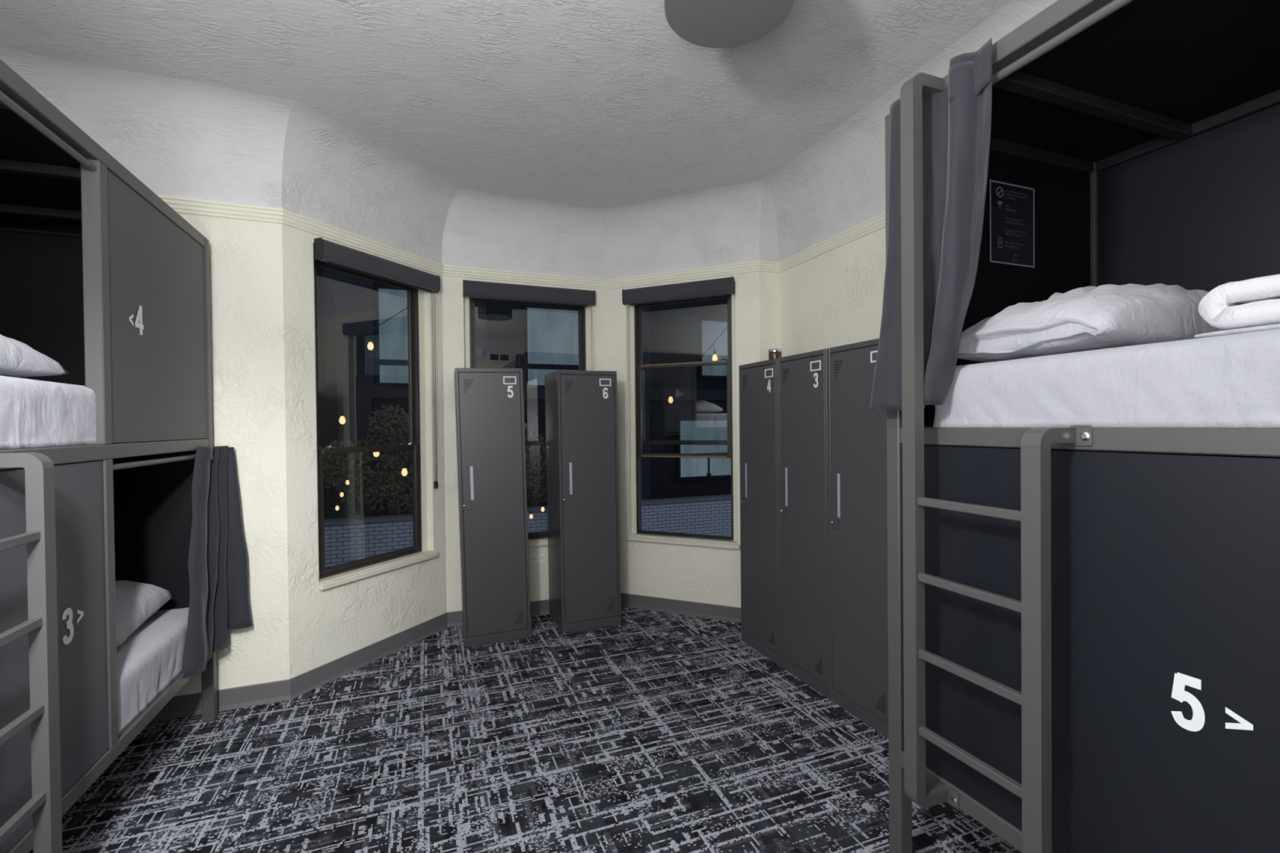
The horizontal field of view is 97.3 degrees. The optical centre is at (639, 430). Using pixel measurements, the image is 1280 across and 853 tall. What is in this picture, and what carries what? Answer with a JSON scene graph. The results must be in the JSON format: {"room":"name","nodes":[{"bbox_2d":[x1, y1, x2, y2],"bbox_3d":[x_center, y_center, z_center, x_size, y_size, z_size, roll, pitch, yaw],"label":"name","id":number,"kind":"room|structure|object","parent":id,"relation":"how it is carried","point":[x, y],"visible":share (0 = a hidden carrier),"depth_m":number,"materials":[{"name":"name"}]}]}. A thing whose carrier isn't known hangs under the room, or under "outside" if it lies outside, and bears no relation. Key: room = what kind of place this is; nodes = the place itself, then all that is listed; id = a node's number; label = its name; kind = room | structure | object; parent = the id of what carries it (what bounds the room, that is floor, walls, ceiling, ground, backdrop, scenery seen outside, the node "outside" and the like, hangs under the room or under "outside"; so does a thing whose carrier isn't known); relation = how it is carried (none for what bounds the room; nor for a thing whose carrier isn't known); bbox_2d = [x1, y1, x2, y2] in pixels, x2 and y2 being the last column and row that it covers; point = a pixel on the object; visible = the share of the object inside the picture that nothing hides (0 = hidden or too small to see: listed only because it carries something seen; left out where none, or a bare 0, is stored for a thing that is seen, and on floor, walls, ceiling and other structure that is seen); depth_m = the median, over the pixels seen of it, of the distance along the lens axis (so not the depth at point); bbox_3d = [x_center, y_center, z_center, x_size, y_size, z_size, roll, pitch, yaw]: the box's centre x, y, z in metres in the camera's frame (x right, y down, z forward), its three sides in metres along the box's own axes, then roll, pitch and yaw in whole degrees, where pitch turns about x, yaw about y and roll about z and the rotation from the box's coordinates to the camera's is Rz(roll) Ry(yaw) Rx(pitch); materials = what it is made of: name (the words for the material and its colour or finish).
{"room":"dormitory","nodes":[
{"label":"dormitory","id":0,"kind":"room"},
{"bbox_2d":[173,213,289,697],"bbox_3d":[-2.490,0.157,2.785,1.307,2.520,0.184,-1,1,-21],"label":"wall","id":1,"kind":"structure","parent":0,"point":[246,256],"depth_m":2.90,"materials":[{"name":"beige paint"}]},
{"bbox_2d":[149,679,290,723],"bbox_3d":[-2.440,1.365,2.713,1.312,0.104,0.016,-1,1,-22],"label":"baseboard","id":2,"kind":"structure","parent":1,"relation":"attached to","point":[186,705],"depth_m":2.86,"materials":[{"name":"grey paint"}]},
{"bbox_2d":[157,195,283,223],"bbox_3d":[-2.462,-1.107,2.683,1.316,0.075,0.026,-1,1,-22],"label":"trim","id":3,"kind":"structure","parent":1,"relation":"attached to","point":[180,205],"depth_m":2.83,"materials":[{"name":"white paint"}]},
{"bbox_2d":[281,223,446,679],"bbox_3d":[-1.695,0.141,3.501,0.170,2.520,1.139,0,1,24],"label":"wall","id":4,"kind":"structure","parent":0,"point":[326,626],"depth_m":3.11,"materials":[{"name":"beige paint"}]},
{"bbox_2d":[282,208,444,275],"bbox_3d":[-1.621,-1.124,3.442,0.026,0.075,1.150,0,1,24],"label":"trim","id":5,"kind":"structure","parent":4,"relation":"attached to","point":[291,219],"depth_m":3.32,"materials":[{"name":"white paint"}]},
{"bbox_2d":[289,612,448,699],"bbox_3d":[-1.599,1.349,3.472,0.016,0.104,1.146,0,1,24],"label":"baseboard","id":6,"kind":"structure","parent":4,"relation":"attached to","point":[301,684],"depth_m":3.36,"materials":[{"name":"grey paint"}]},
{"bbox_2d":[313,246,438,590],"bbox_3d":[-1.655,-0.081,3.519,0.170,1.913,0.872,0,1,24],"label":"window","id":7,"kind":"structure","parent":4,"relation":"in","point":[331,577],"depth_m":3.78,"materials":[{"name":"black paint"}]},
{"bbox_2d":[314,237,439,488],"bbox_3d":[-1.572,-0.329,3.487,0.068,1.467,0.876,0,1,24],"label":"roller blind","id":8,"kind":"object","parent":7,"relation":"attached to","point":[329,252],"visible":1,"depth_m":3.40,"materials":[{"name":"grey fabric"}]},
{"bbox_2d":[28,606,1021,852],"bbox_3d":[-0.248,1.410,1.245,4.350,0.001,5.985,-1,1,-21],"label":"floor","id":9,"kind":"structure","parent":0,"point":[651,731],"depth_m":2.37,"materials":[{"name":"carpet"}]},
{"bbox_2d":[0,58,217,852],"bbox_3d":[-2.135,0.250,1.667,1.102,2.350,2.040,-1,1,-21],"label":"bunk bed","id":10,"kind":"object","parent":9,"relation":"on","point":[100,277],"visible":0.88,"depth_m":1.87,"materials":[{"name":"grey metal"}]},
{"bbox_2d":[0,375,200,449],"bbox_3d":[-2.183,-0.045,1.649,0.908,0.191,1.925,-1,1,-21],"label":"mattress","id":11,"kind":"object","parent":10,"relation":"on","point":[33,413],"visible":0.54,"depth_m":1.59,"materials":[{"name":"grey fabric"}]},
{"bbox_2d":[0,333,69,377],"bbox_3d":[-2.068,-0.237,1.470,0.680,0.194,0.470,-1,1,-21],"label":"pillow","id":12,"kind":"object","parent":11,"relation":"on","point":[17,358],"visible":0.91,"depth_m":1.64,"materials":[{"name":"grey fabric"}]},
{"bbox_2d":[116,607,189,736],"bbox_3d":[-2.169,0.948,1.661,0.915,0.202,1.925,-1,1,-21],"label":"mattress","id":13,"kind":"object","parent":10,"relation":"on","point":[149,660],"visible":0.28,"depth_m":2.20,"materials":[{"name":"grey fabric"}]},
{"bbox_2d":[115,580,174,648],"bbox_3d":[-2.367,0.730,2.231,0.680,0.230,0.517,-1,1,-21],"label":"pillow","id":14,"kind":"object","parent":13,"relation":"on","point":[135,602],"visible":0.3,"depth_m":2.33,"materials":[{"name":"grey fabric"}]},
{"bbox_2d":[182,445,253,678],"bbox_3d":[-1.998,0.571,2.635,0.105,0.992,0.456,-1,1,-4],"label":"curtain","id":15,"kind":"object","parent":10,"relation":"hanging from","point":[218,562],"visible":1,"depth_m":2.68,"materials":[{"name":"grey fabric"}]},
{"bbox_2d":[453,368,531,647],"bbox_3d":[-1.022,0.490,3.877,0.427,1.800,0.426,-2,1,-19],"label":"locker","id":16,"kind":"object","parent":9,"relation":"on","point":[490,427],"visible":1,"depth_m":3.68,"materials":[{"name":"grey metal"}]},
{"bbox_2d":[544,369,621,633],"bbox_3d":[-0.423,0.481,4.111,0.427,1.800,0.426,-1,1,-21],"label":"locker","id":17,"kind":"object","parent":9,"relation":"on","point":[581,422],"visible":1,"depth_m":3.93,"materials":[{"name":"grey metal"}]},
{"bbox_2d":[738,358,779,665],"bbox_3d":[0.924,0.473,3.560,0.426,1.800,0.427,-1,1,-21],"label":"locker","id":18,"kind":"object","parent":9,"relation":"on","point":[757,381],"visible":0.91,"depth_m":3.47,"materials":[{"name":"grey metal"}]},
{"bbox_2d":[777,348,829,698],"bbox_3d":[1.078,0.476,3.160,0.426,1.800,0.427,-1,1,-21],"label":"locker","id":19,"kind":"object","parent":9,"relation":"on","point":[802,378],"visible":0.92,"depth_m":3.06,"materials":[{"name":"grey metal"}]},
{"bbox_2d":[826,338,888,738],"bbox_3d":[1.233,0.478,2.756,0.426,1.800,0.427,-1,1,-21],"label":"locker","id":20,"kind":"object","parent":9,"relation":"on","point":[857,455],"visible":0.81,"depth_m":2.69,"materials":[{"name":"grey metal"}]},
{"bbox_2d":[884,0,1279,852],"bbox_3d":[1.548,0.204,0.981,1.112,2.379,2.040,-1,1,-21],"label":"bunk bed","id":21,"kind":"object","parent":9,"relation":"on","point":[1084,620],"visible":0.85,"depth_m":1.40,"materials":[{"name":"grey metal"}]},
{"bbox_2d":[869,38,992,410],"bbox_3d":[0.790,-0.522,1.588,0.087,0.926,0.408,-1,1,-23],"label":"curtain","id":22,"kind":"object","parent":21,"relation":"hanging from","point":[957,119],"visible":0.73,"depth_m":1.52,"materials":[{"name":"grey fabric"}]},
{"bbox_2d":[989,179,1035,267],"bbox_3d":[1.271,-0.704,1.922,0.218,0.274,0.002,-1,1,-21],"label":"notice","id":23,"kind":"object","parent":21,"relation":"attached to","point":[1011,206],"visible":1,"depth_m":1.92,"materials":[{"name":"black plastic"}]},
{"bbox_2d":[933,328,1279,427],"bbox_3d":[1.600,-0.098,0.954,0.926,0.174,1.835,-1,1,-21],"label":"mattress","id":24,"kind":"object","parent":21,"relation":"on","point":[1228,380],"visible":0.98,"depth_m":1.17,"materials":[{"name":"grey fabric"}]},
{"bbox_2d":[957,283,1226,362],"bbox_3d":[1.285,-0.288,1.547,0.733,0.204,0.470,-1,1,-17],"label":"pillow","id":25,"kind":"object","parent":24,"relation":"on","point":[1086,318],"visible":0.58,"depth_m":1.34,"materials":[{"name":"grey fabric"}]},
{"bbox_2d":[1194,323,1279,338],"bbox_3d":[1.454,-0.190,0.921,0.520,0.014,0.640,-1,1,-21],"label":"sheet","id":26,"kind":"object","parent":24,"relation":"on","point":[1273,326],"visible":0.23,"depth_m":1.06,"materials":[{"name":"grey fabric"}]},
{"bbox_2d":[1197,274,1279,329],"bbox_3d":[1.405,-0.243,0.881,0.380,0.094,0.665,-1,1,-21],"label":"bath towel","id":27,"kind":"object","parent":26,"relation":"on","point":[1252,302],"visible":0.88,"depth_m":1.06,"materials":[{"name":"grey fabric"}]},
{"bbox_2d":[442,275,608,612],"bbox_3d":[-0.845,0.124,4.293,1.228,2.520,0.170,-1,1,-22],"label":"wall","id":28,"kind":"structure","parent":0,"point":[452,286],"depth_m":4.01,"materials":[{"name":"beige paint"}]},
{"bbox_2d":[447,599,549,627],"bbox_3d":[-0.798,1.332,4.220,1.228,0.104,0.016,-1,1,-22],"label":"baseboard","id":29,"kind":"structure","parent":28,"relation":"attached to","point":[537,607],"depth_m":4.22,"materials":[{"name":"grey plastic"}]},
{"bbox_2d":[442,265,607,289],"bbox_3d":[-0.822,-1.140,4.189,1.228,0.075,0.026,-1,1,-22],"label":"trim","id":30,"kind":"structure","parent":28,"relation":"attached to","point":[448,270],"depth_m":4.17,"materials":[{"name":"white paint"}]},
{"bbox_2d":[463,296,591,547],"bbox_3d":[-0.818,-0.094,4.271,0.987,1.920,0.170,-1,1,-22],"label":"window","id":31,"kind":"structure","parent":28,"relation":"in","point":[540,538],"depth_m":4.29,"materials":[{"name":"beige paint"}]},
{"bbox_2d":[462,279,595,370],"bbox_3d":[-0.795,-0.346,4.181,0.972,1.462,0.068,-1,1,-22],"label":"roller blind","id":32,"kind":"object","parent":31,"relation":"attached to","point":[472,289],"visible":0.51,"depth_m":4.14,"materials":[{"name":"grey fabric"}]},
{"bbox_2d":[529,552,546,564],"bbox_3d":[-0.768,0.959,4.232,0.120,0.074,0.009,-1,1,-22],"label":"wall outlet","id":33,"kind":"object","parent":28,"relation":"attached to","point":[535,557],"visible":1,"depth_m":4.23,"materials":[{"name":"white plastic"}]},
{"bbox_2d":[531,556,536,561],"bbox_3d":[-0.795,0.959,4.219,0.040,0.032,0.003,-1,1,-22],"label":"socket","id":34,"kind":"object","parent":33,"relation":"attached to","point":[533,558],"depth_m":4.22,"materials":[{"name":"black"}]},
{"bbox_2d":[539,555,544,560],"bbox_3d":[-0.739,0.958,4.241,0.040,0.032,0.003,-1,1,-22],"label":"socket","id":35,"kind":"object","parent":33,"relation":"attached to","point":[541,557],"depth_m":4.24,"materials":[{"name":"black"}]},
{"bbox_2d":[0,0,1057,279],"bbox_3d":[-0.277,-1.345,1.216,4.350,0.490,5.985,-1,1,-21],"label":"ceiling","id":36,"kind":"structure","parent":0,"point":[587,139],"depth_m":2.74,"materials":[{"name":"grey paint"}]},
{"bbox_2d":[664,0,794,48],"bbox_3d":[0.282,-1.477,1.789,0.410,0.248,0.410,-1,1,-21],"label":"ceiling lamp","id":37,"kind":"object","parent":36,"relation":"attached to","point":[712,24],"visible":1,"depth_m":1.85,"materials":[{"name":"grey fabric"}]},
{"bbox_2d":[527,497,546,519],"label":"string light","id":38,"kind":"object","parent":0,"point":[542,508],"depth_m":9.58,"materials":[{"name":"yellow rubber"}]},
{"bbox_2d":[607,271,759,607],"bbox_3d":[0.337,0.112,4.279,1.196,2.520,0.170,0,1,24],"label":"wall","id":39,"kind":"structure","parent":0,"point":[696,574],"depth_m":4.24,"materials":[{"name":"beige paint"}]},
{"bbox_2d":[620,592,741,622],"bbox_3d":[0.315,1.321,4.205,1.203,0.104,0.016,0,1,24],"label":"baseboard","id":40,"kind":"structure","parent":39,"relation":"attached to","point":[713,611],"depth_m":4.21,"materials":[{"name":"grey plastic"}]},
{"bbox_2d":[626,283,740,549],"bbox_3d":[0.326,-0.109,4.248,0.887,1.913,0.170,0,1,24],"label":"window","id":41,"kind":"structure","parent":39,"relation":"in","point":[636,362],"depth_m":4.29,"materials":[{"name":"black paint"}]},
{"bbox_2d":[622,276,734,479],"bbox_3d":[0.275,-0.358,4.168,0.856,1.462,0.068,0,1,24],"label":"roller blind","id":42,"kind":"object","parent":41,"relation":"attached to","point":[723,286],"visible":1,"depth_m":4.14,"materials":[{"name":"grey fabric"}]},
{"bbox_2d":[607,260,759,289],"bbox_3d":[0.289,-1.151,4.174,1.207,0.075,0.026,0,1,24],"label":"trim","id":43,"kind":"structure","parent":39,"relation":"attached to","point":[751,266],"depth_m":4.15,"materials":[{"name":"white paint"}]},
{"bbox_2d":[760,260,778,273],"bbox_3d":[0.911,-1.156,3.957,0.170,0.075,0.026,-1,1,-19],"label":"trim","id":44,"kind":"structure","parent":39,"relation":"attached to","point":[765,266],"depth_m":3.95,"materials":[{"name":"white paint"}]},
{"bbox_2d":[759,271,779,361],"bbox_3d":[0.897,0.108,4.065,0.165,2.520,0.175,-1,1,-21],"label":"wall","id":45,"kind":"structure","parent":0,"point":[769,282],"depth_m":3.97,"materials":[{"name":"beige paint"}]},
{"bbox_2d":[778,226,885,357],"bbox_3d":[2.000,0.122,1.645,0.170,2.520,5.135,-1,1,-21],"label":"wall","id":46,"kind":"structure","parent":0,"point":[834,298],"depth_m":3.46,"materials":[{"name":"beige paint"}]},
{"bbox_2d":[777,212,885,273],"bbox_3d":[1.896,-1.141,1.596,0.026,0.075,5.135,-1,1,-21],"label":"trim","id":47,"kind":"structure","parent":46,"relation":"attached to","point":[877,223],"depth_m":3.42,"materials":[{"name":"white paint"}]},
{"label":"outside","id":48,"kind":"structure","parent":0,"visible":0},
{"bbox_2d":[316,266,731,519],"bbox_3d":[-1.480,-1.721,14.953,24.000,12.000,0.600,-1,1,-21],"label":"building","id":49,"kind":"structure","parent":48,"point":[541,340],"depth_m":14.22,"materials":[{"name":"stone"}]},
{"bbox_2d":[318,392,391,446],"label":"string light","id":50,"kind":"object","parent":49,"relation":"hanging from","point":[342,421],"depth_m":5.78,"materials":[{"name":"black rubber"}]},
{"bbox_2d":[317,306,407,352],"bbox_3d":[-4.701,-1.233,8.138,0.344,0.776,10.569,-1,1,-42],"label":"string light","id":51,"kind":"object","parent":49,"relation":"attached to","point":[370,345],"visible":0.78,"depth_m":5.86,"materials":[{"name":"yellow glass"}]},
{"bbox_2d":[328,402,400,521],"bbox_3d":[-5.661,0.530,11.412,0.685,2.349,3.434,-1,1,-8],"label":"string light","id":52,"kind":"object","parent":49,"relation":"attached to","point":[347,482],"visible":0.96,"depth_m":9.81,"materials":[{"name":"black rubber"}]},
{"bbox_2d":[373,452,379,457],"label":"string light","id":53,"kind":"object","parent":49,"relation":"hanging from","point":[375,454],"depth_m":5.88,"materials":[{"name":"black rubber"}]},
{"bbox_2d":[400,450,412,475],"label":"string light","id":54,"kind":"object","parent":49,"relation":"hanging from","point":[404,472],"depth_m":5.99,"materials":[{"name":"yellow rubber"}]},
{"bbox_2d":[401,452,405,468],"bbox_3d":[-2.559,0.313,6.072,0.031,0.172,0.203,-1,1,-34],"label":"socket","id":55,"kind":"object","parent":54,"relation":"attached to","point":[404,464],"depth_m":6.00,"materials":[{"name":"black plastic"}]},
{"bbox_2d":[524,400,545,436],"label":"string light","id":56,"kind":"object","parent":49,"relation":"hanging from","point":[544,400],"depth_m":12.06,"materials":[{"name":"black rubber"}]},
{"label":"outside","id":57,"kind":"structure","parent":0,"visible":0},
{"bbox_2d":[524,431,546,506],"bbox_3d":[-2.274,1.858,12.956,1.836,3.702,0.744,-1,1,-21],"label":"bush","id":58,"kind":"object","parent":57,"point":[537,468],"visible":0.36,"depth_m":12.86,"materials":[{"name":"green plant"}]},
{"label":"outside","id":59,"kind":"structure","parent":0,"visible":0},
{"bbox_2d":[661,452,727,498],"bbox_3d":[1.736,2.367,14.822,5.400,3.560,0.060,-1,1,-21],"label":"balustrade","id":60,"kind":"object","parent":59,"point":[708,474],"visible":0.21,"depth_m":14.82,"materials":[{"name":"black metal"}]},
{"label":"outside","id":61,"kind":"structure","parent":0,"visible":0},
{"bbox_2d":[324,494,731,568],"bbox_3d":[-1.511,3.074,12.423,18.000,2.865,0.320,-1,1,-21],"label":"parapet","id":62,"kind":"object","parent":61,"point":[351,539],"visible":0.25,"depth_m":11.98,"materials":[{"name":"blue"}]},
{"bbox_3d":[-0.285,-1.410,1.247,5.000,0.600,6.650,-1,1,-21],"label":"ceiling slab","id":63,"kind":"structure","parent":0,"visible":0},
{"bbox_2d":[643,366,692,413],"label":"string light","id":64,"kind":"object","parent":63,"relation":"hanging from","point":[670,399],"depth_m":6.98,"materials":[{"name":"yellow glass"}]},
{"bbox_2d":[697,325,727,361],"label":"string light","id":65,"kind":"object","parent":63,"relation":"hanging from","point":[713,358],"depth_m":6.30,"materials":[{"name":"yellow glass"}]},
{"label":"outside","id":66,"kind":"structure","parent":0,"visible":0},
{"bbox_2d":[323,404,413,515],"bbox_3d":[-5.307,1.646,11.797,2.600,4.419,0.874,-1,1,-21],"label":"tree","id":67,"kind":"object","parent":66,"point":[357,474],"visible":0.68,"depth_m":11.63,"materials":[{"name":"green plant"}]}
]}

